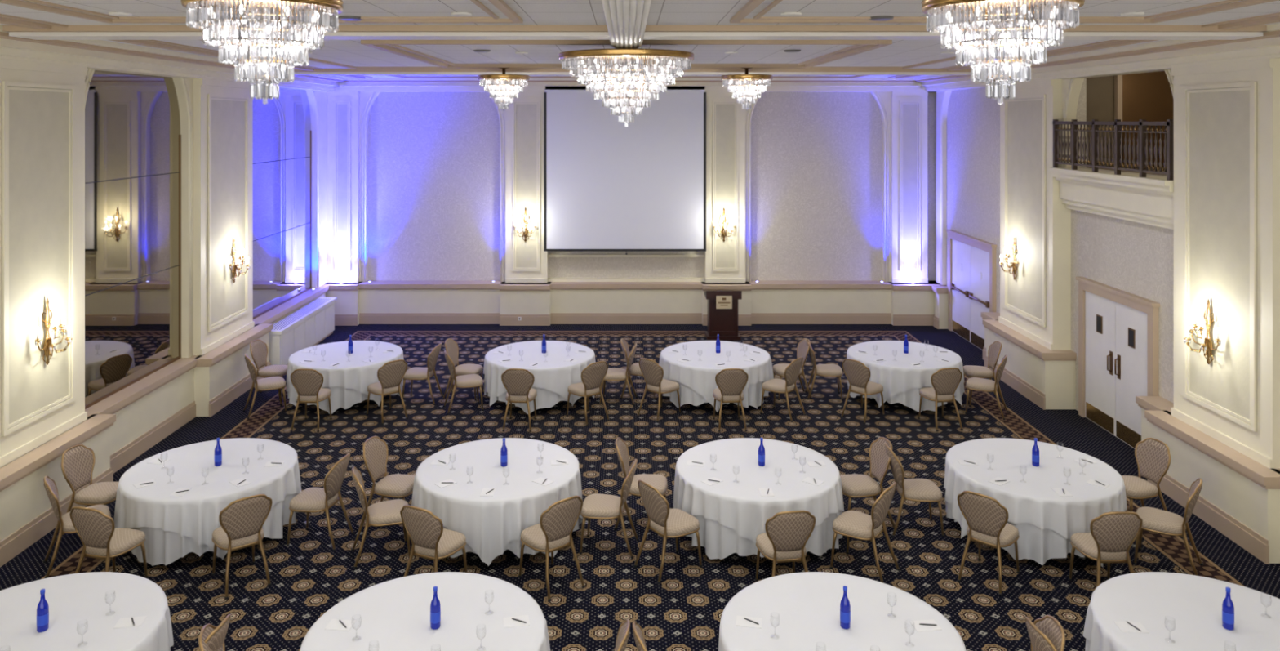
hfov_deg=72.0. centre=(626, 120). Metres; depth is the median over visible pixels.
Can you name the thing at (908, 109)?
pilaster
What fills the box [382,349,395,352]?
notepad
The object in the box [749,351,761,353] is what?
notepad
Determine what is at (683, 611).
floor
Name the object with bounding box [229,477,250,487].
notepad
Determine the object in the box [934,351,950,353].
notepad
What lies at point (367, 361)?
notepad
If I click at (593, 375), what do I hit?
banquet chair
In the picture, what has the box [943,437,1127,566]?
banquet table
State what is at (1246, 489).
wainscot
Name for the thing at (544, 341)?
water bottle
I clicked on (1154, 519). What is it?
banquet chair
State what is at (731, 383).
banquet chair
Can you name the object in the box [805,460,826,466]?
notepad
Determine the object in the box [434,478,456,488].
notepad
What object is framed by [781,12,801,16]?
recessed light
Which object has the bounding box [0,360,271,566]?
baseboard
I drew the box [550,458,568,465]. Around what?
notepad
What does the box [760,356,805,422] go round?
banquet chair
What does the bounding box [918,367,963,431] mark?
banquet chair
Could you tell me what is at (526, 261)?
pilaster
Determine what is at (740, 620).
notepad
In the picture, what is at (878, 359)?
notepad
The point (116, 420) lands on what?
wainscot
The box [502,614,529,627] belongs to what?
notepad
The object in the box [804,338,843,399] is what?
banquet chair
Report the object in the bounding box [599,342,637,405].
banquet chair
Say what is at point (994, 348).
banquet chair
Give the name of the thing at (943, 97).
arch surround
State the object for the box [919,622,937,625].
pen
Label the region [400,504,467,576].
banquet chair
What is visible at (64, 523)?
banquet chair
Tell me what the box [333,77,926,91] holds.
trim
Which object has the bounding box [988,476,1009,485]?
notepad
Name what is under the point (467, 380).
banquet chair
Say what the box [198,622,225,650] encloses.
banquet chair
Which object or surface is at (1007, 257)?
wall sconce
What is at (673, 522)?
banquet chair
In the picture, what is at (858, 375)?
banquet chair
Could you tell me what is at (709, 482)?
notepad
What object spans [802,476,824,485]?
notepad
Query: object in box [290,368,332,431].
banquet chair
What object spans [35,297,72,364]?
wall sconce
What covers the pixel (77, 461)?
banquet chair
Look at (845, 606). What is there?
water bottle
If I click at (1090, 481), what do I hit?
notepad
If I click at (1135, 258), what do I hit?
wall
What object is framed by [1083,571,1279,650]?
banquet table
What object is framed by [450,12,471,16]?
recessed light
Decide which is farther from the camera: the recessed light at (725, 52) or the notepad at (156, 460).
the recessed light at (725, 52)
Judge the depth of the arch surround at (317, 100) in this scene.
19.99 m
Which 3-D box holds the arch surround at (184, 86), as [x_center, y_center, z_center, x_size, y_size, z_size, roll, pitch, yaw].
[-7.064,1.525,12.700,0.172,4.550,3.040,0,0,0]
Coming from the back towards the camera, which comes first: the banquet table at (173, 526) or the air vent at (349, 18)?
the banquet table at (173, 526)
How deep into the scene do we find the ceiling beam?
9.12 m
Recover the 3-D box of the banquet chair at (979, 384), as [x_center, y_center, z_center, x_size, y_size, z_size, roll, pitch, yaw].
[5.826,4.252,14.233,0.614,0.964,0.512,0,0,30]
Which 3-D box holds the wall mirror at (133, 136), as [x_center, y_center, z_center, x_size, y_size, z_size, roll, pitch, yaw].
[-7.134,1.560,12.700,0.032,4.480,2.740,0,0,0]
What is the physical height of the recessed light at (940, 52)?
0.020 m
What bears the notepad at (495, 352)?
on the banquet table at (553, 377)
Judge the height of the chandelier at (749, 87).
0.807 m
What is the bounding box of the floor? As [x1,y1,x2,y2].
[0,324,1279,650]
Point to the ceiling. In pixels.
(901, 53)
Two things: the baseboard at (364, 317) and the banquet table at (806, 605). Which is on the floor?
the banquet table at (806, 605)
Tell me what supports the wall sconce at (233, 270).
attached to the pilaster at (223, 110)
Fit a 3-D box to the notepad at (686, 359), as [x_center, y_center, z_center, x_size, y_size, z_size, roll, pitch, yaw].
[0.955,3.976,14.574,0.200,0.004,0.140,0,0,-37]
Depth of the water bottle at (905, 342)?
15.01 m
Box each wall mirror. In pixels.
[84,70,181,408]
[253,87,311,319]
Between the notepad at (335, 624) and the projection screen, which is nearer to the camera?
the notepad at (335, 624)
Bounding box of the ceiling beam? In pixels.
[0,0,1279,78]
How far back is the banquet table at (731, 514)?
9.56 m
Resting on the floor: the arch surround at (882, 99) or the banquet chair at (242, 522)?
the banquet chair at (242, 522)
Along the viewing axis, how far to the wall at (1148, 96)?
14.66 m
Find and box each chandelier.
[180,0,343,104]
[478,67,529,111]
[558,48,693,127]
[720,67,772,111]
[921,0,1084,104]
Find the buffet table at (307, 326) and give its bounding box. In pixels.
[269,297,337,364]
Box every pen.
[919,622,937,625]
[1126,620,1141,631]
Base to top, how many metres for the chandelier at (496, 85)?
0.807 m
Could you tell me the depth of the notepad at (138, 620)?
6.97 m
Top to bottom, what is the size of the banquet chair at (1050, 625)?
0.964 m
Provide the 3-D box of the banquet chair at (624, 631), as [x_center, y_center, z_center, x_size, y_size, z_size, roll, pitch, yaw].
[-0.279,4.252,6.583,0.614,0.964,0.512,0,0,8]
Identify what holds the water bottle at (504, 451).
on the banquet table at (491, 526)
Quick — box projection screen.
[543,86,706,254]
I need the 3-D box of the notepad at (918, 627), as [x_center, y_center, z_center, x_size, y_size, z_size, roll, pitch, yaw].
[2.355,3.976,6.931,0.200,0.004,0.140,0,0,-7]
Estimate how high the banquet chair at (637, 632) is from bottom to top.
0.964 m
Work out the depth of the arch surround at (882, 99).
20.71 m
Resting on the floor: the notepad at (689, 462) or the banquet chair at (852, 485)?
the banquet chair at (852, 485)
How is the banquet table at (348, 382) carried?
on the floor
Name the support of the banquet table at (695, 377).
on the floor
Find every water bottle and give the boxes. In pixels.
[36,588,48,631]
[214,437,222,466]
[347,334,352,353]
[430,586,440,629]
[500,437,507,466]
[542,333,546,353]
[715,333,720,353]
[758,437,764,466]
[840,585,850,628]
[903,334,908,353]
[1031,437,1039,466]
[1222,586,1234,630]
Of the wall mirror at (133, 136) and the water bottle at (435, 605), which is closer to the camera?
the water bottle at (435, 605)
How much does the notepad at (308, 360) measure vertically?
0.004 m
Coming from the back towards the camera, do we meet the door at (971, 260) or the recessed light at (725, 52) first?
the door at (971, 260)
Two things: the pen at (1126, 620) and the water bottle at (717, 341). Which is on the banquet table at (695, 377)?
the water bottle at (717, 341)
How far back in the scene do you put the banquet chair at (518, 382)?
13.45 m
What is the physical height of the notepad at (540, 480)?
0.004 m
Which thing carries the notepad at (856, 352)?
on the banquet table at (902, 382)
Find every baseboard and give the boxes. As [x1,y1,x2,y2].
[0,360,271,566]
[334,312,934,325]
[933,315,1269,564]
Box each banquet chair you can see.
[43,475,111,577]
[56,444,119,538]
[69,506,148,577]
[196,613,231,650]
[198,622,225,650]
[211,493,272,599]
[243,353,287,418]
[246,338,287,401]
[286,453,354,551]
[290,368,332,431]
[351,466,410,568]
[358,435,415,527]
[366,359,408,424]
[400,342,443,404]
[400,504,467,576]
[442,337,484,400]
[443,350,484,414]
[501,368,537,431]
[518,495,585,601]
[566,360,609,426]
[579,457,639,558]
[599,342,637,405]
[613,436,667,529]
[614,618,630,650]
[619,337,655,399]
[631,620,647,650]
[633,479,702,583]
[636,357,680,422]
[712,368,748,431]
[755,510,815,581]
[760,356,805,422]
[771,337,812,399]
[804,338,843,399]
[830,481,900,582]
[840,358,884,423]
[840,436,894,528]
[884,442,944,537]
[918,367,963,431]
[957,490,1019,595]
[963,340,1001,400]
[964,354,1008,419]
[1025,616,1057,650]
[1031,614,1065,650]
[1068,511,1142,586]
[1120,437,1170,511]
[1133,477,1203,575]
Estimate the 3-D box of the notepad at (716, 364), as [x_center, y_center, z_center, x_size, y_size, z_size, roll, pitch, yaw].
[1.518,3.976,14.300,0.140,0.004,0.200,0,0,-1]
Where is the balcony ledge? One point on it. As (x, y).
(1149, 199)
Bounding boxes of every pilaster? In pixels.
[0,58,87,467]
[193,78,254,355]
[326,91,359,282]
[505,91,548,282]
[704,91,745,282]
[890,91,928,282]
[998,79,1071,350]
[1171,58,1279,468]
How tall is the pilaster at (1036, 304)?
4.490 m
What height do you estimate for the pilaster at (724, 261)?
4.490 m
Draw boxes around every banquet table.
[0,571,173,650]
[114,437,301,565]
[285,340,403,413]
[299,571,550,650]
[411,437,582,565]
[483,340,595,413]
[658,340,773,412]
[673,437,844,563]
[718,571,966,650]
[846,340,964,411]
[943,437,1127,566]
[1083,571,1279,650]
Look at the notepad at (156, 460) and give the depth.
10.26 m
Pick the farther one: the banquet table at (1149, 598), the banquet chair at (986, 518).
the banquet chair at (986, 518)
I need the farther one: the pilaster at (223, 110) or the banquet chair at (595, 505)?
the pilaster at (223, 110)
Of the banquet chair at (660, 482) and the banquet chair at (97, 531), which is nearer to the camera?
the banquet chair at (97, 531)
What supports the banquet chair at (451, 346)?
on the floor
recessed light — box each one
[108,12,132,16]
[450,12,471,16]
[515,52,528,53]
[724,52,737,53]
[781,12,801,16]
[940,52,954,53]
[1120,12,1144,16]
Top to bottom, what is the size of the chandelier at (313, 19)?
0.870 m
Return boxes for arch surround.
[84,68,193,357]
[253,89,327,288]
[359,91,505,281]
[745,91,890,281]
[936,90,951,284]
[1062,69,1173,168]
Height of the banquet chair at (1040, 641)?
0.964 m
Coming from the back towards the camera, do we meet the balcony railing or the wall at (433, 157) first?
the wall at (433, 157)
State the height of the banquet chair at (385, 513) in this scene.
0.964 m
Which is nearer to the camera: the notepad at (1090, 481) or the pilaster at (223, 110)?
the notepad at (1090, 481)
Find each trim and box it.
[0,13,372,91]
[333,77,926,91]
[547,253,705,281]
[887,12,1279,91]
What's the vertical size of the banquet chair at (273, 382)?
0.964 m
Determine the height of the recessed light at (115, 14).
0.020 m
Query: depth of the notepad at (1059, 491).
9.42 m
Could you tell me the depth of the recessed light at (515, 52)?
12.54 m
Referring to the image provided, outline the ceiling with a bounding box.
[0,0,1279,77]
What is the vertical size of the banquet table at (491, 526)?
0.736 m
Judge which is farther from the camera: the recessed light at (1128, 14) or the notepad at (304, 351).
the notepad at (304, 351)
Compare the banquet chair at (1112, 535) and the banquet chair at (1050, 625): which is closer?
the banquet chair at (1050, 625)
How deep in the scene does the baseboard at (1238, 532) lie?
10.41 m
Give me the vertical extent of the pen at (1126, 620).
0.010 m
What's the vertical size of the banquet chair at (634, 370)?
0.964 m
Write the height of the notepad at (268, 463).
0.004 m
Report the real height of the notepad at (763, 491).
0.004 m
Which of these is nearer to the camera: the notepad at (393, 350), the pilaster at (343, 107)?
the notepad at (393, 350)
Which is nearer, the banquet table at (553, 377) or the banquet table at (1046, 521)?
the banquet table at (1046, 521)
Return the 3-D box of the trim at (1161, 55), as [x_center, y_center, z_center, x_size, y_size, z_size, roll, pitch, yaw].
[6.615,-0.820,8.425,1.470,0.300,24.850,0,0,0]
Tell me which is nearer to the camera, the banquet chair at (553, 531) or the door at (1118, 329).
the banquet chair at (553, 531)
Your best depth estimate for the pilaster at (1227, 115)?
10.26 m
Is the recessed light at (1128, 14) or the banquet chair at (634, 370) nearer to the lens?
the recessed light at (1128, 14)
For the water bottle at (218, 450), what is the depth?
10.12 m
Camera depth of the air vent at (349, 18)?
8.23 m
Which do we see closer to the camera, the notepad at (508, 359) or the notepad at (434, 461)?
the notepad at (434, 461)
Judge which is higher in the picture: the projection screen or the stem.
the stem
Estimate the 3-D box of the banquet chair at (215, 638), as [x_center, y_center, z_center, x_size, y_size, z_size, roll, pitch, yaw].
[-3.332,4.252,6.630,0.614,0.964,0.512,0,0,4]
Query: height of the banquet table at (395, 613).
0.736 m
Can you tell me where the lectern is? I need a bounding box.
[704,290,742,339]
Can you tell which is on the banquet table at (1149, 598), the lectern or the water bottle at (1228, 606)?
the water bottle at (1228, 606)
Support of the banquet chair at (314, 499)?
on the floor
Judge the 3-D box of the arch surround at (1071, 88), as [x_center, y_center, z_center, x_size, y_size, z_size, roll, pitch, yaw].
[7.264,0.015,12.945,0.172,1.530,3.210,0,0,0]
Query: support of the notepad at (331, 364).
on the banquet table at (348, 382)
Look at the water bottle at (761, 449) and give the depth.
10.12 m
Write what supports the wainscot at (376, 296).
attached to the wall at (433, 157)
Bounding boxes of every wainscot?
[0,285,328,541]
[322,280,946,324]
[931,285,1279,563]
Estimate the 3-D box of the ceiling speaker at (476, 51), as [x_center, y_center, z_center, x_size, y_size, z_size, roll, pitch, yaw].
[-2.000,-0.957,12.200,0.240,0.025,0.240,0,0,0]
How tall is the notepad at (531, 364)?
0.004 m
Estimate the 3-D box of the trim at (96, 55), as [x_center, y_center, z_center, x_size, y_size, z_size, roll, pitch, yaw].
[-6.430,-0.820,8.425,1.440,0.300,24.850,0,0,0]
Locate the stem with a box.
[601,0,651,48]
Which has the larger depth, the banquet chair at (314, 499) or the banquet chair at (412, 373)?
the banquet chair at (412, 373)
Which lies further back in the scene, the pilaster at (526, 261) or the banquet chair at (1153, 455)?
the pilaster at (526, 261)
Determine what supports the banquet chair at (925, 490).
on the floor
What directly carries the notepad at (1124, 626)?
on the banquet table at (1149, 598)
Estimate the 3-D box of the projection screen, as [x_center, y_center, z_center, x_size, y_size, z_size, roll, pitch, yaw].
[-0.030,1.170,20.500,3.780,3.920,0.039,0,0,0]
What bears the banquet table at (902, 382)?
on the floor
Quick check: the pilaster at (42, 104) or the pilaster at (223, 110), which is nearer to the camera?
the pilaster at (42, 104)
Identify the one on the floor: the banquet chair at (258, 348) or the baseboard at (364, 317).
the banquet chair at (258, 348)
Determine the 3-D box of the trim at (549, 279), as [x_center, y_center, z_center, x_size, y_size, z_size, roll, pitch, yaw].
[0.000,3.485,20.775,3.700,0.630,0.150,0,0,0]
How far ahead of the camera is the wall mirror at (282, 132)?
18.14 m
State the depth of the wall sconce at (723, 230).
20.51 m
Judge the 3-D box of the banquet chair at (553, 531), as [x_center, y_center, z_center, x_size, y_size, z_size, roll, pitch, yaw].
[-0.772,4.252,9.017,0.512,0.964,0.614,0,0,-38]
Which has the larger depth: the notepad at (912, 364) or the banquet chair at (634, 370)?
the banquet chair at (634, 370)
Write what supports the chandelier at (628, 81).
hanging from the ceiling
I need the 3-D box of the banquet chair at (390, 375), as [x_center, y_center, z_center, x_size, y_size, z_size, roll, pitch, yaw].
[-3.825,4.252,14.048,0.512,0.964,0.614,0,0,-41]
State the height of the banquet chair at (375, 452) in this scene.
0.964 m
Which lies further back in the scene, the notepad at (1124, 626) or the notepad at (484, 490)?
the notepad at (484, 490)
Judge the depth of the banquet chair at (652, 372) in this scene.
13.98 m
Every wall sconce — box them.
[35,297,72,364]
[228,238,250,283]
[513,208,537,241]
[712,208,735,241]
[999,236,1019,279]
[1183,298,1221,364]
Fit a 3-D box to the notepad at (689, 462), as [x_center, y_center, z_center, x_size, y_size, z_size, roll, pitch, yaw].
[0.805,3.976,10.206,0.200,0.004,0.140,0,0,7]
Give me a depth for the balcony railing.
12.61 m
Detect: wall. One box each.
[368,91,936,280]
[946,78,1173,410]
[1086,71,1173,175]
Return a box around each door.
[946,229,996,350]
[1075,276,1159,448]
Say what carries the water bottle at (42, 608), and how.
on the banquet table at (80, 598)
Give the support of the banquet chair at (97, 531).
on the floor
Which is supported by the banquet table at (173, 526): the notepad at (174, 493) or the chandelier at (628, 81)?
the notepad at (174, 493)
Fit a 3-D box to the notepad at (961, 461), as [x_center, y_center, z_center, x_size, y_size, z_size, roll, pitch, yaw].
[3.967,3.976,10.220,0.200,0.004,0.140,0,0,8]
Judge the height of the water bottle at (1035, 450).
0.312 m
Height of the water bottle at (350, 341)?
0.312 m
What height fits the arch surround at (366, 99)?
4.550 m
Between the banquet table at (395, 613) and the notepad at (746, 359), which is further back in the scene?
the notepad at (746, 359)
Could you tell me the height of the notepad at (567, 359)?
0.004 m
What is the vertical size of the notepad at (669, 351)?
0.004 m
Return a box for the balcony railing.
[1052,119,1173,180]
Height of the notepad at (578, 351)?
0.004 m
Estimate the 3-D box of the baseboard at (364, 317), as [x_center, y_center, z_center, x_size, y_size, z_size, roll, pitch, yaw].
[0.100,4.605,20.360,14.500,0.250,0.180,0,0,0]
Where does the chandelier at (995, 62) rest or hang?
hanging from the ceiling
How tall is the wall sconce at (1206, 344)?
0.790 m
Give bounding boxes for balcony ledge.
[1047,167,1173,229]
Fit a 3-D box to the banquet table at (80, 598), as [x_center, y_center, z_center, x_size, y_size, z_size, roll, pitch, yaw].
[-4.612,4.348,6.849,1.891,0.740,1.906,0,0,-44]
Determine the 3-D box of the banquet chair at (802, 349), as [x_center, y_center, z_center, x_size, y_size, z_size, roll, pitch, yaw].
[2.837,4.252,15.118,0.614,0.964,0.512,0,0,-7]
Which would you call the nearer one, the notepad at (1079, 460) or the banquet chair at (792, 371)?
the notepad at (1079, 460)
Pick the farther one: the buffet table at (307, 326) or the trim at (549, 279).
the trim at (549, 279)
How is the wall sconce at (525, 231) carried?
attached to the pilaster at (526, 261)
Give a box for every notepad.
[113,615,146,628]
[133,479,156,488]
[146,457,169,464]
[169,487,191,495]
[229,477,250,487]
[263,460,285,466]
[299,359,313,363]
[301,350,316,352]
[324,617,355,631]
[328,363,340,366]
[362,359,375,363]
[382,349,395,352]
[430,459,450,465]
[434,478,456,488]
[480,487,496,495]
[493,351,506,353]
[498,358,512,362]
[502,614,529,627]
[528,363,538,366]
[532,476,553,485]
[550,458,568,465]
[563,358,577,362]
[574,350,586,353]
[667,350,680,352]
[676,358,690,362]
[686,460,704,466]
[701,476,722,485]
[715,363,724,366]
[735,615,761,627]
[744,358,758,362]
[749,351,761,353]
[758,487,773,495]
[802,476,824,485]
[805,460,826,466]
[854,351,867,353]
[871,358,885,362]
[909,618,942,631]
[910,363,921,366]
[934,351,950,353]
[936,359,951,363]
[957,459,978,465]
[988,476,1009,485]
[1050,487,1072,495]
[1073,457,1096,464]
[1086,478,1109,488]
[1114,621,1149,632]
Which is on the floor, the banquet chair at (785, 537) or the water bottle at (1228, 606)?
the banquet chair at (785, 537)
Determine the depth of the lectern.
18.97 m
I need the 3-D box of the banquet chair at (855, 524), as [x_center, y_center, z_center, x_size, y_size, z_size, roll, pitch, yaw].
[2.510,4.252,9.275,0.614,0.964,0.512,0,0,38]

